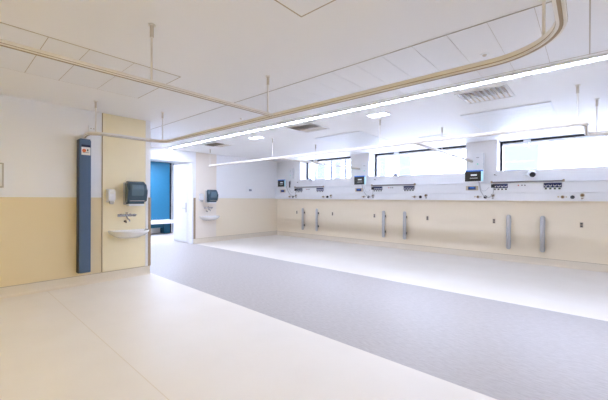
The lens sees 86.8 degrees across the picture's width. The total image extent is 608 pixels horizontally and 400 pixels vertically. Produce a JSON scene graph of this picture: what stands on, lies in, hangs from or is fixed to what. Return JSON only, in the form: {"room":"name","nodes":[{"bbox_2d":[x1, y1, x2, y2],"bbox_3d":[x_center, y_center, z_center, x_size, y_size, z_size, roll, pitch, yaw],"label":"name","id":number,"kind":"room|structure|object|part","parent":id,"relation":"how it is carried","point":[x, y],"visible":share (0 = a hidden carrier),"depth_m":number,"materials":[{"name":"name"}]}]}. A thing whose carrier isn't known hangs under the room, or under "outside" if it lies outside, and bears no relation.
{"room":"hospital ward","nodes":[
{"label":"hospital ward","id":0,"kind":"room"},
{"bbox_2d":[0,95,145,286],"bbox_3d":[-6.055,-0.059,4.663,3.150,2.800,6.150,1,0,42],"label":"wall","id":1,"kind":"structure","parent":0,"point":[38,140],"depth_m":4.75,"materials":[{"name":"beige paint"}]},
{"bbox_2d":[0,163,3,187],"bbox_3d":[-4.320,-0.341,4.236,0.010,0.340,0.530,1,0,42],"label":"access panel","id":2,"kind":"object","parent":1,"relation":"attached to","point":[1,164],"visible":1,"depth_m":4.42,"materials":[{"name":"beige"}]},
{"bbox_3d":[-4.322,-0.341,4.237,0.006,0.300,0.490,1,0,42],"label":"lid","id":3,"kind":"part","parent":2,"relation":"part of","materials":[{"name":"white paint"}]},
{"bbox_2d":[0,265,150,298],"bbox_3d":[-4.831,1.278,3.644,0.055,0.151,6.050,1,0,42],"label":"baseboard","id":4,"kind":"structure","parent":1,"relation":"attached to","point":[56,284],"depth_m":5.00,"materials":[{"name":"plastic"}]},
{"bbox_2d":[76,138,90,273],"bbox_3d":[-3.485,0.093,5.086,0.139,2.105,0.164,1,0,42],"label":"wall panel","id":5,"kind":"object","parent":1,"relation":"attached to","point":[83,191],"visible":1,"depth_m":5.04,"materials":[{"name":"blue metal"}]},
{"bbox_3d":[-3.423,-0.768,5.045,0.003,0.123,0.121,1,0,42],"label":"label plate","id":6,"kind":"part","parent":5,"relation":"part of","materials":[{"name":"white plastic"}]},
{"bbox_2d":[88,125,94,131],"bbox_3d":[-3.435,-1.150,5.209,0.032,0.110,0.100,1,0,42],"label":"junction box","id":7,"kind":"object","parent":1,"relation":"attached to","point":[91,128],"visible":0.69,"depth_m":5.19,"materials":[{"name":"white plastic"}]},
{"bbox_2d":[101,113,145,271],"bbox_3d":[-3.122,-0.123,5.589,0.012,2.636,0.699,1,0,42],"label":"panel","id":8,"kind":"object","parent":1,"relation":"attached to","point":[123,160],"visible":0.89,"depth_m":5.54,"materials":[{"name":"beige laminate"}]},
{"bbox_2d":[106,189,115,203],"bbox_3d":[-3.232,-0.057,5.382,0.100,0.255,0.124,1,0,42],"label":"soap dispenser","id":9,"kind":"object","parent":8,"relation":"attached to","point":[110,193],"visible":1,"depth_m":5.35,"materials":[{"name":"white plastic"}]},
{"bbox_2d":[117,212,136,221],"bbox_3d":[-3.036,0.289,5.529,0.198,0.159,0.290,1,0,42],"label":"tap","id":10,"kind":"object","parent":8,"relation":"attached to","point":[126,214],"visible":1,"depth_m":5.53,"materials":[{"name":"silver metal"}]},
{"bbox_2d":[108,229,148,238],"bbox_3d":[-2.938,0.594,5.495,0.400,0.145,0.620,1,0,42],"label":"basin","id":11,"kind":"object","parent":8,"relation":"attached to","point":[133,233],"visible":1,"depth_m":5.39,"materials":[{"name":"white ceramic"}]},
{"bbox_2d":[123,181,147,205],"bbox_3d":[-2.940,-0.110,5.604,0.242,0.427,0.320,1,0,42],"label":"dispenser","id":12,"kind":"object","parent":8,"relation":"attached to","point":[135,193],"visible":1,"depth_m":5.53,"materials":[{"name":"grey plastic"}]},
{"bbox_3d":[-3.011,-0.112,5.668,0.050,0.385,0.316,1,0,42],"label":"plate","id":13,"kind":"part","parent":12,"relation":"part of","materials":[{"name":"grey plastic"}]},
{"bbox_2d":[126,204,143,205],"bbox_3d":[-2.940,0.086,5.604,0.125,0.034,0.250,1,0,42],"label":"paper towel","id":14,"kind":"object","parent":12,"relation":"attached to","point":[126,204],"depth_m":5.55,"materials":[{"name":"white paper"}]},
{"bbox_2d":[145,121,150,265],"bbox_3d":[-2.860,-0.119,5.889,0.006,2.650,0.082,1,0,42],"label":"trim","id":15,"kind":"structure","parent":1,"relation":"attached to","point":[148,123],"depth_m":5.88,"materials":[{"name":"white paint"}]},
{"bbox_2d":[148,198,150,265],"bbox_3d":[-2.863,0.580,5.927,0.062,1.250,0.047,1,0,42],"label":"trim","id":16,"kind":"structure","parent":1,"relation":"attached to","point":[149,199],"depth_m":5.91,"materials":[{"name":"beige"}]},
{"bbox_2d":[151,164,179,232],"bbox_3d":[-8.035,-0.098,10.459,0.300,2.800,12.200,1,0,42],"label":"wall","id":17,"kind":"structure","parent":0,"point":[153,230],"depth_m":13.18,"materials":[{"name":"white paint"}]},
{"bbox_2d":[172,164,173,231],"bbox_3d":[-5.087,-0.093,13.545,0.020,2.800,0.930,1,0,42],"label":"trim","id":18,"kind":"structure","parent":17,"relation":"attached to","point":[173,164],"depth_m":13.20,"materials":[{"name":"grey paint"}]},
{"bbox_2d":[150,147,276,243],"bbox_3d":[-3.114,-0.066,10.207,0.200,2.800,6.050,1,0,42],"label":"wall","id":19,"kind":"structure","parent":0,"point":[240,211],"depth_m":11.11,"materials":[{"name":"white paint"}]},
{"bbox_2d":[150,157,193,243],"bbox_3d":[-4.281,0.077,8.903,0.224,2.512,2.530,1,0,42],"label":"trim","id":20,"kind":"structure","parent":19,"relation":"attached to","point":[191,163],"depth_m":9.77,"materials":[{"name":"white paint"}]},
{"bbox_2d":[173,163,188,242],"bbox_3d":[-3.930,0.095,10.185,0.910,2.450,0.116,1,0,42],"label":"door","id":21,"kind":"structure","parent":19,"relation":"in","point":[180,220],"depth_m":10.17,"materials":[{"name":"white paint"}]},
{"bbox_3d":[-3.927,1.079,10.193,0.820,0.400,0.008,1,0,42],"label":"kick plate","id":22,"kind":"part","parent":21,"relation":"part of","materials":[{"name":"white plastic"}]},
{"bbox_2d":[193,198,195,238],"bbox_3d":[-3.360,0.560,9.818,0.058,1.250,0.067,1,0,42],"label":"trim","id":23,"kind":"structure","parent":19,"relation":"attached to","point":[194,214],"depth_m":9.80,"materials":[{"name":"beige wood"}]},
{"bbox_2d":[195,152,216,237],"bbox_3d":[-3.071,-0.143,10.095,0.012,2.636,0.720,1,0,42],"label":"panel","id":24,"kind":"object","parent":19,"relation":"attached to","point":[205,175],"visible":0.93,"depth_m":10.05,"materials":[{"name":"beige paint"}]},
{"bbox_2d":[199,194,203,201],"bbox_3d":[-3.162,-0.067,9.909,0.100,0.255,0.124,1,0,42],"label":"soap dispenser","id":25,"kind":"object","parent":24,"relation":"attached to","point":[201,196],"visible":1,"depth_m":9.88,"materials":[{"name":"white plastic"}]},
{"bbox_2d":[199,216,219,220],"bbox_3d":[-2.881,0.574,10.007,0.400,0.145,0.620,1,0,42],"label":"basin","id":26,"kind":"object","parent":24,"relation":"attached to","point":[206,218],"visible":1,"depth_m":9.86,"materials":[{"name":"white ceramic"}]},
{"bbox_2d":[205,190,217,202],"bbox_3d":[-2.896,-0.110,10.101,0.242,0.427,0.320,1,0,42],"label":"dispenser","id":27,"kind":"object","parent":24,"relation":"attached to","point":[211,196],"visible":1,"depth_m":10.03,"materials":[{"name":"grey plastic"}]},
{"bbox_2d":[194,231,276,243],"bbox_3d":[-2.181,1.261,11.083,0.055,0.151,3.500,1,0,42],"label":"baseboard","id":28,"kind":"structure","parent":19,"relation":"attached to","point":[260,234],"depth_m":10.85,"materials":[{"name":"plastic"}]},
{"bbox_2d":[246,186,252,191],"bbox_3d":[-1.933,-0.390,11.373,0.016,0.184,0.270,1,0,42],"label":"socket plate","id":29,"kind":"object","parent":19,"relation":"attached to","point":[248,188],"visible":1,"depth_m":11.37,"materials":[{"name":"white plastic"}]},
{"bbox_2d":[0,232,607,399],"bbox_3d":[-1.554,1.418,5.049,17.400,0.100,12.900,1,0,42],"label":"floor","id":30,"kind":"structure","parent":0,"point":[273,317],"depth_m":3.45,"materials":[{"name":"plastic"}]},
{"bbox_2d":[150,161,171,232],"bbox_3d":[-6.233,-0.083,12.002,0.350,2.780,2.500,1,0,42],"label":"wall","id":31,"kind":"structure","parent":30,"relation":"on","point":[160,172],"depth_m":12.55,"materials":[{"name":"paint"}]},
{"bbox_3d":[-6.373,0.996,11.925,0.260,0.180,2.200,1,0,42],"label":"panel","id":32,"kind":"part","parent":31,"relation":"part of","materials":[{"name":"blue laminate"}]},
{"bbox_2d":[151,219,172,223],"bbox_3d":[-5.996,0.835,11.745,0.440,0.130,2.430,1,0,42],"label":"bench","id":33,"kind":"object","parent":31,"relation":"attached to","point":[167,221],"visible":0.24,"depth_m":12.14,"materials":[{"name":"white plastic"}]},
{"bbox_2d":[0,0,607,163],"bbox_3d":[-1.486,-1.482,5.092,17.400,0.100,13.050,1,0,42],"label":"ceiling","id":34,"kind":"structure","parent":0,"point":[226,50],"depth_m":3.25,"materials":[{"name":"white paint"}]},
{"bbox_2d":[0,22,179,97],"bbox_3d":[-2.600,-1.434,3.314,1.228,0.014,2.168,1,0,42],"label":"ceiling panel","id":35,"kind":"object","parent":34,"relation":"attached to","point":[11,59],"depth_m":3.42,"materials":[{"name":"white metal"}]},
{"bbox_2d":[94,100,97,131],"bbox_3d":[-3.031,-1.216,4.678,0.055,0.448,0.055,1,0,42],"label":"rod","id":36,"kind":"object","parent":34,"relation":"hanging from","point":[94,100],"visible":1,"depth_m":4.67,"materials":[{"name":"white metal"}]},
{"bbox_3d":[-3.031,-1.216,4.678,0.017,0.448,0.017,1,0,42],"label":"rod","id":37,"kind":"part","parent":36,"relation":"part of","materials":[{"name":"white metal"}]},
{"bbox_2d":[148,23,155,79],"bbox_3d":[-1.234,-1.196,2.604,0.055,0.448,0.055,1,0,42],"label":"rod","id":38,"kind":"object","parent":34,"relation":"hanging from","point":[152,26],"visible":1,"depth_m":2.60,"materials":[{"name":"white metal"}]},
{"bbox_2d":[0,39,272,116],"bbox_3d":[-2.329,-0.950,1.372,0.038,0.035,5.944,1,0,42],"label":"rail","id":39,"kind":"object","parent":38,"relation":"hanging from","point":[8,44],"visible":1,"depth_m":2.40,"materials":[{"name":"white metal"}]},
{"bbox_3d":[-1.234,-1.196,2.604,0.017,0.448,0.017,1,0,42],"label":"rod","id":40,"kind":"part","parent":38,"relation":"part of","materials":[{"name":"white metal"}]},
{"bbox_2d":[161,112,163,139],"bbox_3d":[-2.315,-1.214,5.259,0.055,0.448,0.055,1,0,42],"label":"rod","id":41,"kind":"object","parent":34,"relation":"hanging from","point":[161,112],"visible":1,"depth_m":5.25,"materials":[{"name":"white metal"}]},
{"bbox_2d":[202,142,233,147],"bbox_3d":[-2.259,-1.441,8.442,0.600,0.022,0.600,1,0,42],"label":"ceiling vent","id":42,"kind":"object","parent":34,"relation":"in","point":[214,144],"visible":1,"depth_m":8.38,"materials":[{"name":"white metal"}]},
{"bbox_2d":[248,136,264,138],"bbox_3d":[-1.104,-1.433,7.393,0.360,0.014,0.220,1,0,42],"label":"recessed light","id":43,"kind":"object","parent":34,"relation":"in","point":[254,137],"visible":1,"depth_m":7.34,"materials":[{"name":"white plastic"}]},
{"bbox_2d":[266,75,269,111],"bbox_3d":[-0.414,-1.195,3.681,0.055,0.448,0.055,1,0,42],"label":"rod","id":44,"kind":"object","parent":34,"relation":"hanging from","point":[267,76],"visible":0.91,"depth_m":3.67,"materials":[{"name":"white metal"}]},
{"bbox_3d":[-0.414,-1.195,3.681,0.017,0.448,0.017,1,0,42],"label":"rod","id":45,"kind":"part","parent":44,"relation":"part of","materials":[{"name":"white metal"}]},
{"bbox_2d":[81,0,567,142],"bbox_3d":[-2.618,-0.982,1.662,5.968,0.104,5.995,1,0,42],"label":"rail","id":46,"kind":"object","parent":44,"relation":"hanging from","point":[560,10],"visible":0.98,"depth_m":2.49,"materials":[{"name":"white metal"}]},
{"bbox_2d":[275,0,334,16],"bbox_3d":[0.006,-1.412,2.034,0.634,0.014,0.634,1,0,42],"label":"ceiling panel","id":47,"kind":"structure","parent":34,"relation":"attached to","point":[301,8],"depth_m":2.32,"materials":[{"name":"white paint"}]},
{"bbox_2d":[287,123,329,132],"bbox_3d":[0.084,-1.417,6.367,0.600,0.022,0.600,1,0,42],"label":"ceiling vent","id":48,"kind":"object","parent":34,"relation":"in","point":[309,127],"visible":1,"depth_m":6.34,"materials":[{"name":"white metal"}]},
{"bbox_3d":[0.189,-1.424,6.474,0.495,0.005,0.220,1,0,42],"label":"slot plate","id":49,"kind":"part","parent":48,"relation":"part of","materials":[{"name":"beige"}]},
{"bbox_2d":[315,131,409,150],"bbox_3d":[1.558,-1.419,8.000,1.200,0.014,2.600,1,0,42],"label":"panel","id":50,"kind":"object","parent":34,"relation":"attached to","point":[352,139],"visible":0.91,"depth_m":7.64,"materials":[{"name":"white"}]},
{"bbox_2d":[365,111,390,117],"bbox_3d":[1.231,-1.409,5.324,0.360,0.014,0.220,1,0,42],"label":"recessed light","id":51,"kind":"object","parent":34,"relation":"in","point":[384,113],"visible":1,"depth_m":5.28,"materials":[{"name":"white plastic"}]},
{"bbox_2d":[368,113,388,117],"bbox_3d":[1.231,-1.405,5.324,0.310,0.005,0.170,1,0,42],"label":"diffuser","id":52,"kind":"object","parent":51,"relation":"attached to","point":[374,115],"depth_m":5.32,"materials":[{"name":"white plastic"}]},
{"bbox_2d":[151,0,607,146],"bbox_3d":[0.369,-1.420,4.317,12.542,0.014,1.266,1,0,42],"label":"ceiling panel","id":53,"kind":"object","parent":34,"relation":"attached to","point":[508,34],"depth_m":3.33,"materials":[{"name":"white metal"}]},
{"bbox_2d":[378,119,381,144],"bbox_3d":[1.337,-1.193,5.657,0.055,0.448,0.055,1,0,42],"label":"rod","id":54,"kind":"object","parent":34,"relation":"hanging from","point":[378,119],"visible":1,"depth_m":5.65,"materials":[{"name":"white metal"}]},
{"bbox_2d":[153,0,607,146],"bbox_3d":[0.488,-1.413,4.214,12.860,0.005,1.270,1,0,42],"label":"trim","id":55,"kind":"structure","parent":34,"relation":"attached to","point":[589,0],"depth_m":3.21,"materials":[{"name":"beige"}]},
{"bbox_2d":[168,53,607,148],"bbox_3d":[0.988,-1.407,4.831,12.790,0.016,0.170,1,0,42],"label":"recessed light","id":56,"kind":"object","parent":34,"relation":"in","point":[601,57],"visible":1,"depth_m":4.14,"materials":[{"name":"white plastic"}]},
{"bbox_2d":[418,134,449,139],"bbox_3d":[3.036,-1.404,7.332,0.640,0.020,0.640,1,0,42],"label":"ceiling light panel","id":57,"kind":"object","parent":34,"relation":"attached to","point":[444,135],"visible":0.58,"depth_m":7.16,"materials":[{"name":"white plastic"}]},
{"bbox_2d":[454,84,514,104],"bbox_3d":[2.419,-1.393,4.298,0.600,0.022,0.600,1,0,42],"label":"ceiling vent","id":58,"kind":"object","parent":34,"relation":"in","point":[503,91],"visible":1,"depth_m":4.27,"materials":[{"name":"white metal"}]},
{"bbox_3d":[2.524,-1.400,4.405,0.495,0.005,0.220,1,0,42],"label":"slot plate","id":59,"kind":"part","parent":58,"relation":"part of","materials":[{"name":"beige metal"}]},
{"bbox_2d":[460,101,561,138],"bbox_3d":[3.908,-1.395,5.918,1.200,0.014,2.600,1,0,42],"label":"panel","id":60,"kind":"object","parent":34,"relation":"attached to","point":[538,114],"visible":0.86,"depth_m":5.54,"materials":[{"name":"white"}]},
{"bbox_2d":[542,0,545,35],"bbox_3d":[1.406,-1.176,1.882,0.055,0.448,0.055,1,0,42],"label":"rod","id":61,"kind":"object","parent":34,"relation":"hanging from","point":[543,1],"visible":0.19,"depth_m":1.88,"materials":[{"name":"white metal"}]},
{"bbox_2d":[575,84,580,121],"bbox_3d":[3.324,-1.173,3.904,0.055,0.448,0.055,1,0,42],"label":"rod","id":62,"kind":"object","parent":34,"relation":"hanging from","point":[577,85],"visible":1,"depth_m":3.90,"materials":[{"name":"white metal"}]},
{"bbox_3d":[3.324,-1.173,3.904,0.017,0.448,0.017,1,0,42],"label":"rod","id":63,"kind":"part","parent":62,"relation":"part of","materials":[{"name":"white metal"}]},
{"bbox_2d":[594,98,599,131],"bbox_3d":[4.043,-1.170,4.436,0.055,0.448,0.055,1,0,42],"label":"rod","id":64,"kind":"object","parent":34,"relation":"hanging from","point":[597,99],"visible":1,"depth_m":4.43,"materials":[{"name":"white metal"}]},
{"bbox_3d":[4.043,-1.170,4.436,0.017,0.448,0.017,1,0,42],"label":"rod","id":65,"kind":"part","parent":64,"relation":"part of","materials":[{"name":"white metal"}]},
{"bbox_3d":[2.683,-1.187,6.242,0.055,0.448,0.055,1,0,42],"label":"rod","id":66,"kind":"object","parent":34,"relation":"hanging from","visible":0},
{"bbox_2d":[415,143,472,162],"bbox_3d":[2.962,-0.941,6.559,0.089,0.089,3.453,1,0,42],"label":"rail","id":67,"kind":"object","parent":66,"relation":"hanging from","point":[418,144],"visible":0.97,"depth_m":6.22,"materials":[{"name":"white metal"}]},
{"bbox_3d":[0.303,-1.212,8.350,0.055,0.448,0.055,1,0,42],"label":"rod","id":68,"kind":"object","parent":34,"relation":"hanging from","visible":0},
{"bbox_2d":[282,158,360,169],"bbox_3d":[0.582,-0.965,8.668,0.089,0.089,3.453,1,0,42],"label":"rail","id":69,"kind":"object","parent":68,"relation":"hanging from","point":[291,159],"visible":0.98,"depth_m":8.44,"materials":[{"name":"white metal"}]},
{"bbox_2d":[277,140,607,264],"bbox_3d":[2.534,-0.027,9.646,17.200,2.800,0.600,1,0,42],"label":"wall","id":70,"kind":"structure","parent":0,"point":[452,224],"depth_m":7.93,"materials":[{"name":"beige paint"}]},
{"bbox_2d":[278,179,286,186],"bbox_3d":[-0.768,-0.626,12.034,0.410,0.270,0.204,1,0,42],"label":"monitor","id":71,"kind":"object","parent":70,"relation":"attached to","point":[281,183],"visible":1,"depth_m":11.96,"materials":[{"name":"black plastic"}]},
{"bbox_2d":[302,208,304,229],"bbox_3d":[-0.028,0.676,11.437,0.092,0.775,0.114,1,0,42],"label":"bumper cover","id":72,"kind":"object","parent":70,"relation":"attached to","point":[303,212],"visible":1,"depth_m":11.38,"materials":[{"name":"grey plastic"}]},
{"bbox_2d":[315,209,318,230],"bbox_3d":[0.451,0.681,11.012,0.092,0.775,0.114,1,0,42],"label":"bumper cover","id":73,"kind":"object","parent":70,"relation":"attached to","point":[317,212],"visible":1,"depth_m":10.96,"materials":[{"name":"grey"}]},
{"bbox_2d":[307,157,350,179],"bbox_3d":[0.907,-1.079,11.175,2.160,0.730,0.170,1,0,42],"label":"window","id":74,"kind":"structure","parent":70,"relation":"in","point":[330,160],"depth_m":11.19,"materials":[{"name":"black"}]},
{"bbox_3d":[0.940,-1.371,11.209,2.070,0.053,0.065,1,0,42],"label":"sash rail","id":75,"kind":"part","parent":74,"relation":"part of","materials":[{"name":"white plastic"}]},
{"bbox_2d":[354,175,365,184],"bbox_3d":[1.758,-0.600,9.796,0.410,0.270,0.204,1,0,42],"label":"monitor","id":76,"kind":"object","parent":70,"relation":"attached to","point":[358,180],"visible":1,"depth_m":9.71,"materials":[{"name":"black plastic"}]},
{"bbox_2d":[361,162,368,175],"bbox_3d":[1.867,-0.947,9.787,0.240,0.400,0.073,1,0,42],"label":"box","id":77,"kind":"object","parent":70,"relation":"attached to","point":[364,165],"visible":0.98,"depth_m":9.77,"materials":[{"name":"grey plastic"}]},
{"bbox_2d":[382,211,385,236],"bbox_3d":[2.326,0.700,9.351,0.092,0.775,0.114,1,0,42],"label":"bumper cover","id":78,"kind":"object","parent":70,"relation":"attached to","point":[383,212],"visible":1,"depth_m":9.30,"materials":[{"name":"grey"}]},
{"bbox_2d":[389,173,397,178],"bbox_3d":[2.564,-0.679,9.145,0.154,0.164,0.287,0,0,-23],"label":"reading lamp","id":79,"kind":"object","parent":70,"relation":"attached to","point":[395,175],"visible":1,"depth_m":9.05,"materials":[{"name":"white plastic"}]},
{"bbox_2d":[403,211,406,238],"bbox_3d":[2.805,0.705,8.927,0.092,0.775,0.114,1,0,42],"label":"bumper cover","id":80,"kind":"object","parent":70,"relation":"attached to","point":[404,212],"visible":1,"depth_m":8.88,"materials":[{"name":"grey"}]},
{"bbox_2d":[375,145,465,176],"bbox_3d":[3.231,-1.056,9.116,2.710,0.730,0.170,1,0,42],"label":"window frame","id":81,"kind":"structure","parent":70,"relation":"in","point":[396,154],"depth_m":9.27,"materials":[{"name":"black"}]},
{"bbox_3d":[3.264,-1.347,9.150,2.620,0.053,0.065,1,0,42],"label":"sash rail","id":82,"kind":"part","parent":81,"relation":"part of","materials":[{"name":"white plastic"}]},
{"bbox_2d":[275,180,607,200],"bbox_3d":[3.768,-0.204,8.027,12.988,0.417,0.186,1,0,42],"label":"bedhead trunking","id":83,"kind":"object","parent":70,"relation":"attached to","point":[573,190],"visible":1,"depth_m":7.79,"materials":[{"name":"white plastic"}]},
{"bbox_2d":[355,188,362,191],"bbox_3d":[1.675,-0.308,9.803,0.270,0.104,0.022,1,0,42],"label":"plate","id":84,"kind":"object","parent":83,"relation":"attached to","point":[356,189],"visible":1,"depth_m":9.79,"materials":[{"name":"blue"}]},
{"bbox_2d":[371,183,415,185],"bbox_3d":[2.489,-0.429,9.040,1.326,0.052,0.063,1,0,42],"label":"rail","id":85,"kind":"object","parent":83,"relation":"attached to","point":[414,183],"visible":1,"depth_m":9.03,"materials":[{"name":"silver metal"}]},
{"bbox_2d":[466,186,477,189],"bbox_3d":[4.032,-0.284,7.715,0.270,0.104,0.022,1,0,42],"label":"plate","id":86,"kind":"object","parent":83,"relation":"attached to","point":[467,187],"visible":1,"depth_m":7.71,"materials":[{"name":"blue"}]},
{"bbox_2d":[491,179,564,182],"bbox_3d":[4.813,-0.405,6.981,1.326,0.052,0.063,1,0,42],"label":"rail","id":87,"kind":"object","parent":83,"relation":"attached to","point":[562,180],"visible":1,"depth_m":6.89,"materials":[{"name":"silver metal"}]},
{"bbox_2d":[277,231,607,272],"bbox_3d":[3.805,1.312,8.080,13.000,0.151,0.055,1,0,42],"label":"baseboard","id":88,"kind":"structure","parent":70,"relation":"attached to","point":[467,253],"depth_m":7.88,"materials":[{"name":"plastic"}]},
{"bbox_2d":[311,134,607,178],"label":"window","id":89,"kind":"structure","parent":70,"relation":"in","point":[526,142],"depth_m":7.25,"materials":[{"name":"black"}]},
{"bbox_3d":[5.802,-1.321,6.902,2.640,0.053,0.065,1,0,42],"label":"sash rail","id":90,"kind":"part","parent":89,"relation":"part of","materials":[{"name":"white plastic"}]},
{"bbox_2d":[465,170,483,181],"bbox_3d":[4.108,-0.576,7.714,0.410,0.270,0.204,1,0,42],"label":"monitor","id":91,"kind":"object","parent":70,"relation":"attached to","point":[470,175],"visible":1,"depth_m":7.63,"materials":[{"name":"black plastic"}]},
{"bbox_2d":[478,181,494,197],"bbox_3d":[4.241,-0.255,7.478,0.344,0.408,0.044,1,0,42],"label":"cable","id":92,"kind":"object","parent":91,"relation":"hanging from","point":[492,185],"visible":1,"depth_m":7.40,"materials":[{"name":"grey plastic"}]},
{"bbox_2d":[473,153,484,169],"bbox_3d":[4.199,-0.923,7.722,0.240,0.400,0.073,1,0,42],"label":"box","id":93,"kind":"object","parent":70,"relation":"attached to","point":[478,158],"visible":0.95,"depth_m":7.69,"materials":[{"name":"white plastic"}]},
{"bbox_2d":[506,215,510,248],"bbox_3d":[4.648,0.724,7.293,0.092,0.775,0.114,1,0,42],"label":"bumper cover","id":94,"kind":"object","parent":70,"relation":"attached to","point":[508,217],"visible":1,"depth_m":7.25,"materials":[{"name":"grey"}]},
{"bbox_2d":[522,171,536,176],"bbox_3d":[4.947,-0.565,7.035,0.165,0.144,0.283,0,0,-2],"label":"reading lamp","id":95,"kind":"object","parent":70,"relation":"attached to","point":[530,173],"visible":1,"depth_m":6.93,"materials":[{"name":"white plastic"}]},
{"bbox_2d":[540,216,544,251],"bbox_3d":[5.112,0.729,6.882,0.092,0.775,0.114,1,0,42],"label":"bumper cover","id":96,"kind":"object","parent":70,"relation":"attached to","point":[542,218],"visible":1,"depth_m":6.84,"materials":[{"name":"grey"}]},
{"bbox_3d":[-2.697,-1.234,9.232,0.055,0.448,0.055,1,0,42],"label":"rod","id":97,"kind":"object","parent":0,"visible":0},
{"bbox_2d":[209,121,607,166],"bbox_3d":[2.154,-0.941,5.574,12.178,0.089,1.010,1,0,42],"label":"rail","id":98,"kind":"object","parent":97,"relation":"hanging from","point":[581,123],"visible":1,"depth_m":4.81,"materials":[{"name":"white metal"}]}
]}

